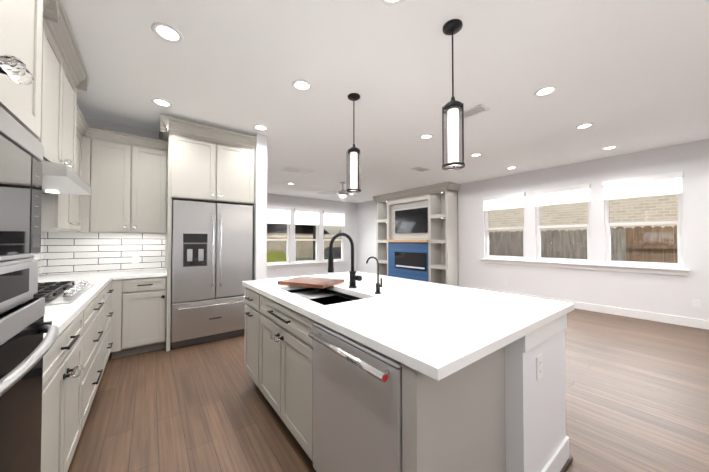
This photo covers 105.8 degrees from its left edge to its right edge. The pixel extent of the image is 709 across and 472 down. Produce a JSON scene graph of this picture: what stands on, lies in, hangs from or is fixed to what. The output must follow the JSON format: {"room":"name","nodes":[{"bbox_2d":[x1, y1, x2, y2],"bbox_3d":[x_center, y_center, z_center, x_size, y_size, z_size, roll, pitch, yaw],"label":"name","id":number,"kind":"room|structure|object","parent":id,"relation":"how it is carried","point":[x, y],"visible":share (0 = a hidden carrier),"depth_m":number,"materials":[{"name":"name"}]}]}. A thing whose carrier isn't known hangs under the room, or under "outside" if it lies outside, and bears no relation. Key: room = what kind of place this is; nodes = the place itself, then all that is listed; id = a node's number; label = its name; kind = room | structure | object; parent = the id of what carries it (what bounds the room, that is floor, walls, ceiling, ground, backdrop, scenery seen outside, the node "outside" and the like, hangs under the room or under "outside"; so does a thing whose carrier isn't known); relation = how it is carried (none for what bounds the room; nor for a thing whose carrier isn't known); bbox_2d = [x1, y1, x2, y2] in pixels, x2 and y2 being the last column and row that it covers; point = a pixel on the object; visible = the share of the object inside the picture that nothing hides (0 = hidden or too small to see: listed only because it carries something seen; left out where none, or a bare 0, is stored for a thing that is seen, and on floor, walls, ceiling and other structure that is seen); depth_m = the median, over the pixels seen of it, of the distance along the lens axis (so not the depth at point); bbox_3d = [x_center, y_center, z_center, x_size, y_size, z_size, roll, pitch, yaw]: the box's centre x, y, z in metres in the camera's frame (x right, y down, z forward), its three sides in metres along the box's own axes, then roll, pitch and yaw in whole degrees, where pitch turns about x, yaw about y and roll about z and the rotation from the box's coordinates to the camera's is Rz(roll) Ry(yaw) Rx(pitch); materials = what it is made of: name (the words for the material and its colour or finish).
{"room":"kitchen","nodes":[
{"label":"kitchen","id":0,"kind":"room"},
{"bbox_2d":[60,36,79,183],"bbox_3d":[-2.291,-0.953,1.805,0.448,0.975,0.910,1,-1,-37],"label":"upper cabinet","id":1,"kind":"object","parent":0,"relation":"attached to","point":[69,70],"depth_m":2.07,"materials":[{"name":"grey wood"}]},
{"bbox_2d":[41,160,90,194],"bbox_3d":[-2.251,-0.396,1.826,0.547,0.133,0.850,1,-1,-37],"label":"hood","id":2,"kind":"object","parent":1,"relation":"attached to","point":[56,178],"depth_m":1.82,"materials":[{"name":"silver metal"}]},
{"bbox_2d":[60,124,83,231],"bbox_3d":[-2.889,-0.636,2.502,0.347,1.168,0.928,1,-1,-37],"label":"upper cabinet","id":3,"kind":"object","parent":0,"relation":"attached to","point":[71,195],"depth_m":2.61,"materials":[{"name":"grey wood"}]},
{"bbox_2d":[83,117,159,138],"bbox_3d":[-2.651,-0.031,3.771,2.280,2.800,0.160,1,-1,-37],"label":"wall","id":4,"kind":"structure","parent":0,"point":[107,125],"depth_m":3.44,"materials":[{"name":"white paint"}]},
{"bbox_2d":[84,140,87,231],"bbox_3d":[-3.249,-0.574,2.975,0.347,1.060,0.394,1,-1,-37],"label":"upper cabinet","id":5,"kind":"object","parent":4,"relation":"attached to","point":[85,141],"depth_m":2.98,"materials":[{"name":"grey wood"}]},
{"bbox_2d":[30,232,164,275],"bbox_3d":[-2.135,0.181,2.151,1.140,0.480,3.034,1,-1,-37],"label":"backsplash","id":6,"kind":"structure","parent":4,"relation":"attached to","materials":[{"name":"tile"}]},
{"bbox_2d":[88,128,167,235],"bbox_3d":[-2.789,-0.622,3.355,0.705,1.168,0.348,1,-1,-37],"label":"upper cabinet","id":7,"kind":"object","parent":4,"relation":"attached to","point":[128,174],"depth_m":3.20,"materials":[{"name":"grey wood"}]},
{"bbox_2d":[168,116,255,205],"bbox_3d":[-2.002,-0.919,3.751,0.979,0.933,0.678,1,-1,-37],"label":"upper cabinet","id":8,"kind":"object","parent":4,"relation":"attached to","point":[211,165],"depth_m":3.44,"materials":[{"name":"grey wood"}]},
{"bbox_2d":[250,134,266,279],"bbox_3d":[-1.531,-0.026,4.058,0.150,2.800,0.740,1,-1,-37],"label":"wall","id":9,"kind":"structure","parent":0,"point":[259,205],"depth_m":3.77,"materials":[{"name":"white paint"}]},
{"bbox_2d":[267,194,355,277],"bbox_3d":[-2.479,0.056,8.814,6.300,2.800,0.160,1,-1,-37],"label":"wall","id":10,"kind":"structure","parent":0,"point":[321,205],"depth_m":9.62,"materials":[{"name":"white paint"}]},
{"bbox_2d":[267,206,345,264],"bbox_3d":[-1.663,0.001,9.368,3.174,1.868,0.208,1,-1,-37],"label":"window","id":11,"kind":"structure","parent":10,"relation":"in","point":[278,215],"depth_m":9.28,"materials":[{"name":"white plastic"}]},
{"bbox_2d":[267,261,345,267],"bbox_3d":[-1.649,0.988,9.334,3.250,0.104,0.119,1,-1,-37],"label":"window sill","id":12,"kind":"structure","parent":10,"relation":"attached to","point":[302,264],"depth_m":9.19,"materials":[{"name":"white wood"}]},
{"bbox_2d":[267,270,355,278],"bbox_3d":[-2.426,1.386,8.721,6.298,0.134,0.013,1,-1,-37],"label":"baseboard","id":13,"kind":"structure","parent":10,"relation":"attached to","point":[354,270],"depth_m":9.27,"materials":[{"name":"white wood"}]},
{"bbox_2d":[60,0,708,202],"bbox_3d":[0.142,-1.470,4.419,8.080,0.100,10.650,1,-1,-37],"label":"ceiling","id":14,"kind":"structure","parent":0,"point":[627,76],"depth_m":2.47,"materials":[{"name":"white paint"}]},
{"bbox_2d":[151,98,172,106],"bbox_3d":[-2.081,-1.440,2.897,0.192,0.011,0.192,1,-1,-37],"label":"recessed light","id":15,"kind":"object","parent":14,"relation":"in","point":[161,102],"visible":1,"depth_m":2.89,"materials":[{"name":"white plastic"}]},
{"bbox_2d":[151,22,183,42],"bbox_3d":[-1.342,-1.456,1.926,0.192,0.011,0.192,1,-1,-37],"label":"recessed light","id":16,"kind":"object","parent":14,"relation":"in","point":[166,32],"visible":1,"depth_m":1.92,"materials":[{"name":"white"}]},
{"bbox_2d":[253,124,267,130],"bbox_3d":[-1.237,-1.429,3.539,0.192,0.011,0.192,1,-1,-37],"label":"recessed light","id":17,"kind":"object","parent":14,"relation":"in","point":[259,127],"visible":0.98,"depth_m":3.53,"materials":[{"name":"white"}]},
{"bbox_2d":[281,167,313,174],"bbox_3d":[-1.216,-1.391,5.740,0.620,0.011,0.320,1,-1,-37],"label":"ceiling vent","id":18,"kind":"object","parent":14,"relation":"in","point":[296,170],"visible":0.94,"depth_m":5.70,"materials":[{"name":"white plastic"}]},
{"bbox_2d":[292,79,311,90],"bbox_3d":[-0.504,-1.445,2.576,0.192,0.011,0.192,1,-1,-37],"label":"recessed light","id":19,"kind":"object","parent":14,"relation":"in","point":[301,85],"visible":1,"depth_m":2.57,"materials":[{"name":"white plastic"}]},
{"bbox_2d":[316,182,357,203],"bbox_3d":[-0.195,-1.105,6.830,1.185,0.546,1.135,1,-1,-37],"label":"ceiling fan","id":20,"kind":"object","parent":14,"relation":"hanging from","point":[342,193],"visible":0.96,"depth_m":6.84,"materials":[{"name":"silver metal"}]},
{"bbox_2d":[347,93,360,192],"bbox_3d":[-0.006,-0.953,2.771,0.152,0.989,0.152,1,-1,-37],"label":"pendant light","id":21,"kind":"object","parent":14,"relation":"hanging from","point":[353,153],"visible":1,"depth_m":2.73,"materials":[{"name":"white glass"}]},
{"bbox_2d":[380,0,404,5],"bbox_3d":[0.234,-1.462,1.605,0.192,0.011,0.192,1,-1,-37],"label":"recessed light","id":22,"kind":"object","parent":14,"relation":"in","point":[391,2],"visible":1,"depth_m":1.67,"materials":[{"name":"white plastic"}]},
{"bbox_2d":[411,167,428,171],"bbox_3d":[1.371,-1.393,5.610,0.360,0.011,0.200,1,-1,-37],"label":"ceiling vent","id":23,"kind":"object","parent":14,"relation":"in","point":[419,169],"visible":0.96,"depth_m":5.60,"materials":[{"name":"white plastic"}]},
{"bbox_2d":[420,134,432,138],"bbox_3d":[1.031,-1.424,3.844,0.192,0.011,0.192,1,-1,-37],"label":"recessed light","id":24,"kind":"object","parent":14,"relation":"in","point":[426,136],"visible":0.98,"depth_m":3.84,"materials":[{"name":"white"}]},
{"bbox_2d":[442,19,464,169],"bbox_3d":[0.684,-0.969,1.863,0.152,0.989,0.152,1,-1,-37],"label":"pendant light","id":25,"kind":"object","parent":14,"relation":"hanging from","point":[453,108],"visible":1,"depth_m":1.83,"materials":[{"name":"black metal"}]},
{"bbox_2d":[459,104,489,119],"bbox_3d":[1.348,-1.436,3.130,0.200,0.011,0.360,1,-1,-37],"label":"ceiling vent","id":26,"kind":"object","parent":14,"relation":"in","point":[475,110],"visible":0.71,"depth_m":3.08,"materials":[{"name":"white plastic"}]},
{"bbox_2d":[470,153,481,156],"bbox_3d":[2.121,-1.409,4.673,0.192,0.011,0.192,1,-1,-37],"label":"recessed light","id":27,"kind":"object","parent":14,"relation":"in","point":[476,155],"visible":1,"depth_m":4.68,"materials":[{"name":"white"}]},
{"bbox_2d":[534,85,556,96],"bbox_3d":[1.907,-1.444,2.676,0.192,0.011,0.192,1,-1,-37],"label":"recessed light","id":28,"kind":"object","parent":14,"relation":"in","point":[545,91],"visible":1,"depth_m":2.67,"materials":[{"name":"white plastic"}]},
{"bbox_2d":[575,123,593,128],"bbox_3d":[2.995,-1.430,3.491,0.192,0.011,0.192,1,-1,-37],"label":"recessed light","id":29,"kind":"object","parent":14,"relation":"in","point":[584,125],"visible":1,"depth_m":3.49,"materials":[{"name":"white"}]},
{"bbox_2d":[602,146,617,149],"bbox_3d":[4.106,-1.416,4.311,0.192,0.011,0.192,1,-1,-37],"label":"recessed light","id":30,"kind":"object","parent":14,"relation":"in","point":[609,147],"visible":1,"depth_m":4.30,"materials":[{"name":"white"}]},
{"bbox_2d":[68,308,708,471],"bbox_3d":[0.142,1.429,4.369,8.080,0.100,10.650,1,-1,-37],"label":"floor","id":31,"kind":"structure","parent":0,"point":[636,394],"depth_m":2.07,"materials":[{"name":"brown wood"}]},
{"bbox_2d":[0,0,63,471],"bbox_3d":[-1.128,-0.076,0.444,0.669,2.776,0.900,1,-1,-37],"label":"tall cabinet","id":32,"kind":"object","parent":31,"relation":"on","point":[31,31],"depth_m":0.86,"materials":[{"name":"grey wood"}]},
{"bbox_2d":[52,304,87,471],"bbox_3d":[-1.678,0.884,1.123,0.637,0.881,0.868,1,-1,-37],"label":"base cabinet","id":33,"kind":"object","parent":31,"relation":"on","point":[72,340],"depth_m":1.41,"materials":[{"name":"grey wood"}]},
{"bbox_2d":[84,284,107,423],"bbox_3d":[-2.210,0.896,1.823,0.637,0.881,1.029,1,-1,-37],"label":"base cabinet","id":34,"kind":"object","parent":31,"relation":"on","point":[98,306],"depth_m":2.08,"materials":[{"name":"grey wood"}]},
{"bbox_2d":[56,272,115,331],"bbox_3d":[-2.333,0.438,1.996,0.642,0.040,3.034,1,-1,-37],"label":"countertop","id":35,"kind":"structure","parent":34,"relation":"on","point":[74,290],"depth_m":1.99,"materials":[{"name":"white stone"}]},
{"bbox_2d":[33,281,94,305],"bbox_3d":[-2.207,0.391,1.846,0.505,0.048,0.910,1,-1,-37],"label":"cooktop","id":36,"kind":"object","parent":35,"relation":"in","point":[61,292],"depth_m":1.87,"materials":[{"name":"silver metal"}]},
{"bbox_2d":[104,280,115,368],"bbox_3d":[-2.703,0.907,2.471,0.637,0.881,0.600,1,-1,-37],"label":"base cabinet","id":37,"kind":"object","parent":31,"relation":"on","point":[111,283],"depth_m":2.79,"materials":[{"name":"grey wood"}]},
{"bbox_2d":[112,280,119,355],"bbox_3d":[-3.061,0.915,2.939,0.635,0.881,0.638,1,-1,-37],"label":"base cabinet","id":38,"kind":"object","parent":31,"relation":"on","point":[115,295],"depth_m":2.91,"materials":[{"name":"grey wood"}]},
{"bbox_2d":[120,276,167,357],"bbox_3d":[-2.584,0.921,3.308,0.404,0.881,0.628,1,-1,-37],"label":"base cabinet","id":39,"kind":"object","parent":31,"relation":"on","point":[143,299],"depth_m":3.06,"materials":[{"name":"grey wood"}]},
{"bbox_2d":[112,268,167,279],"bbox_3d":[-2.605,0.460,3.294,0.497,0.040,0.638,1,-1,-37],"label":"countertop","id":40,"kind":"structure","parent":39,"relation":"on","point":[135,271],"depth_m":3.18,"materials":[{"name":"white stone"}]},
{"bbox_2d":[170,200,252,348],"bbox_3d":[-1.965,0.467,3.685,0.927,1.778,0.734,1,-1,-37],"label":"refrigerator","id":41,"kind":"object","parent":31,"relation":"on","point":[212,258],"visible":0.94,"depth_m":3.40,"materials":[{"name":"grey metal"}]},
{"bbox_2d":[242,285,573,471],"bbox_3d":[0.098,0.899,2.044,1.370,0.880,2.160,1,-1,-37],"label":"kitchen island","id":42,"kind":"object","parent":31,"relation":"on","point":[352,370],"depth_m":1.26,"materials":[{"name":"grey wood"}]},
{"bbox_2d":[308,322,401,471],"bbox_3d":[0.174,0.840,1.337,0.633,0.775,0.626,1,-1,-37],"label":"dishwasher","id":43,"kind":"object","parent":42,"relation":"in","point":[357,385],"depth_m":1.14,"materials":[{"name":"grey metal"}]},
{"bbox_2d":[242,271,573,376],"bbox_3d":[0.140,0.440,2.085,1.370,0.040,2.170,1,-1,-37],"label":"island countertop","id":44,"kind":"structure","parent":42,"relation":"on","point":[434,327],"depth_m":1.43,"materials":[{"name":"white stone"}]},
{"bbox_2d":[287,288,362,304],"bbox_3d":[-0.250,0.578,2.025,0.434,0.236,0.804,1,-1,-37],"label":"sink","id":45,"kind":"object","parent":44,"relation":"in","point":[326,296],"depth_m":2.25,"materials":[{"name":"grey"}]},
{"bbox_2d":[373,182,460,285],"bbox_3d":[1.706,0.046,8.034,0.578,2.792,2.877,1,-1,-37],"label":"entertainment center","id":46,"kind":"object","parent":31,"relation":"on","point":[416,233],"visible":0.92,"depth_m":7.56,"materials":[{"name":"grey wood"}]},
{"bbox_2d":[356,139,708,320],"bbox_3d":[3.182,0.019,6.707,0.160,2.800,10.370,1,-1,-37],"label":"wall","id":47,"kind":"structure","parent":0,"point":[675,295],"depth_m":4.93,"materials":[{"name":"white paint"}]},
{"bbox_2d":[277,263,700,307],"bbox_3d":[1.313,1.043,6.324,3.255,0.156,8.365,1,-1,-37],"label":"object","id":48,"kind":"structure","parent":47,"relation":"attached to","point":[696,304],"depth_m":4.02,"materials":[{"name":"white plastic"}]},
{"bbox_2d":[482,171,683,268],"bbox_3d":[4.138,-0.220,5.364,0.208,1.493,3.114,1,-1,-37],"label":"window","id":49,"kind":"structure","parent":47,"relation":"in","point":[653,185],"depth_m":4.86,"materials":[{"name":"white plastic"}]},
{"bbox_2d":[458,285,708,329],"bbox_3d":[4.444,1.320,4.876,0.017,0.134,5.585,1,-1,-37],"label":"baseboard","id":50,"kind":"structure","parent":47,"relation":"attached to","point":[678,320],"depth_m":4.54,"materials":[{"name":"white wood"}]},
{"bbox_2d":[481,258,688,275],"bbox_3d":[4.121,0.579,5.338,0.119,0.104,3.190,1,-1,-37],"label":"window sill","id":51,"kind":"structure","parent":47,"relation":"attached to","point":[663,271],"depth_m":4.89,"materials":[{"name":"white wood"}]},
{"label":"outside","id":52,"kind":"structure","parent":0,"visible":0},
{"bbox_3d":[-3.683,2.004,17.879,44.000,0.215,57.000,1,-1,-37],"label":"ground","id":53,"kind":"structure","parent":52,"visible":0},
{"bbox_2d":[267,251,286,261],"bbox_3d":[-3.287,1.216,10.961,1.688,1.245,1.198,1,-1,-37],"label":"bush","id":54,"kind":"object","parent":53,"relation":"on","point":[278,254],"depth_m":10.63,"materials":[{"name":"green plant"}]},
{"bbox_2d":[267,224,329,237],"bbox_3d":[-10.683,-0.610,39.930,11.300,5.800,8.400,1,-1,-37],"label":"house","id":55,"kind":"structure","parent":53,"relation":"on","point":[304,228],"depth_m":36.65,"materials":[{"name":"brick"}]},
{"bbox_2d":[267,237,340,260],"bbox_3d":[-2.428,0.917,12.834,19.868,1.815,5.520,1,-1,-37],"label":"fence","id":56,"kind":"object","parent":53,"relation":"on","point":[301,246],"depth_m":15.72,"materials":[{"name":"wood"}]},
{"bbox_2d":[313,225,315,259],"bbox_3d":[-1.526,0.124,11.359,7.500,3.350,2.740,1,-1,-37],"label":"posts","id":57,"kind":"object","parent":53,"relation":"on","point":[314,237],"depth_m":12.48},
{"bbox_2d":[324,247,340,259],"bbox_3d":[-0.862,1.148,11.872,1.100,1.320,0.600,1,-1,-37],"label":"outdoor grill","id":58,"kind":"object","parent":53,"relation":"on","point":[335,255],"depth_m":11.63,"materials":[{"name":"grey metal"}]},
{"bbox_2d":[489,225,677,262],"bbox_3d":[4.597,0.773,7.361,0.320,1.915,12.598,1,-1,-37],"label":"fence","id":59,"kind":"object","parent":53,"relation":"on","point":[621,236],"depth_m":5.82,"materials":[{"name":"wood"}]},
{"bbox_2d":[489,194,677,262],"bbox_3d":[7.665,-1.609,10.868,5.700,6.800,20.000,1,-1,-37],"label":"house","id":60,"kind":"structure","parent":53,"relation":"on","point":[613,206],"depth_m":7.39,"materials":[{"name":"brick"}]}
]}

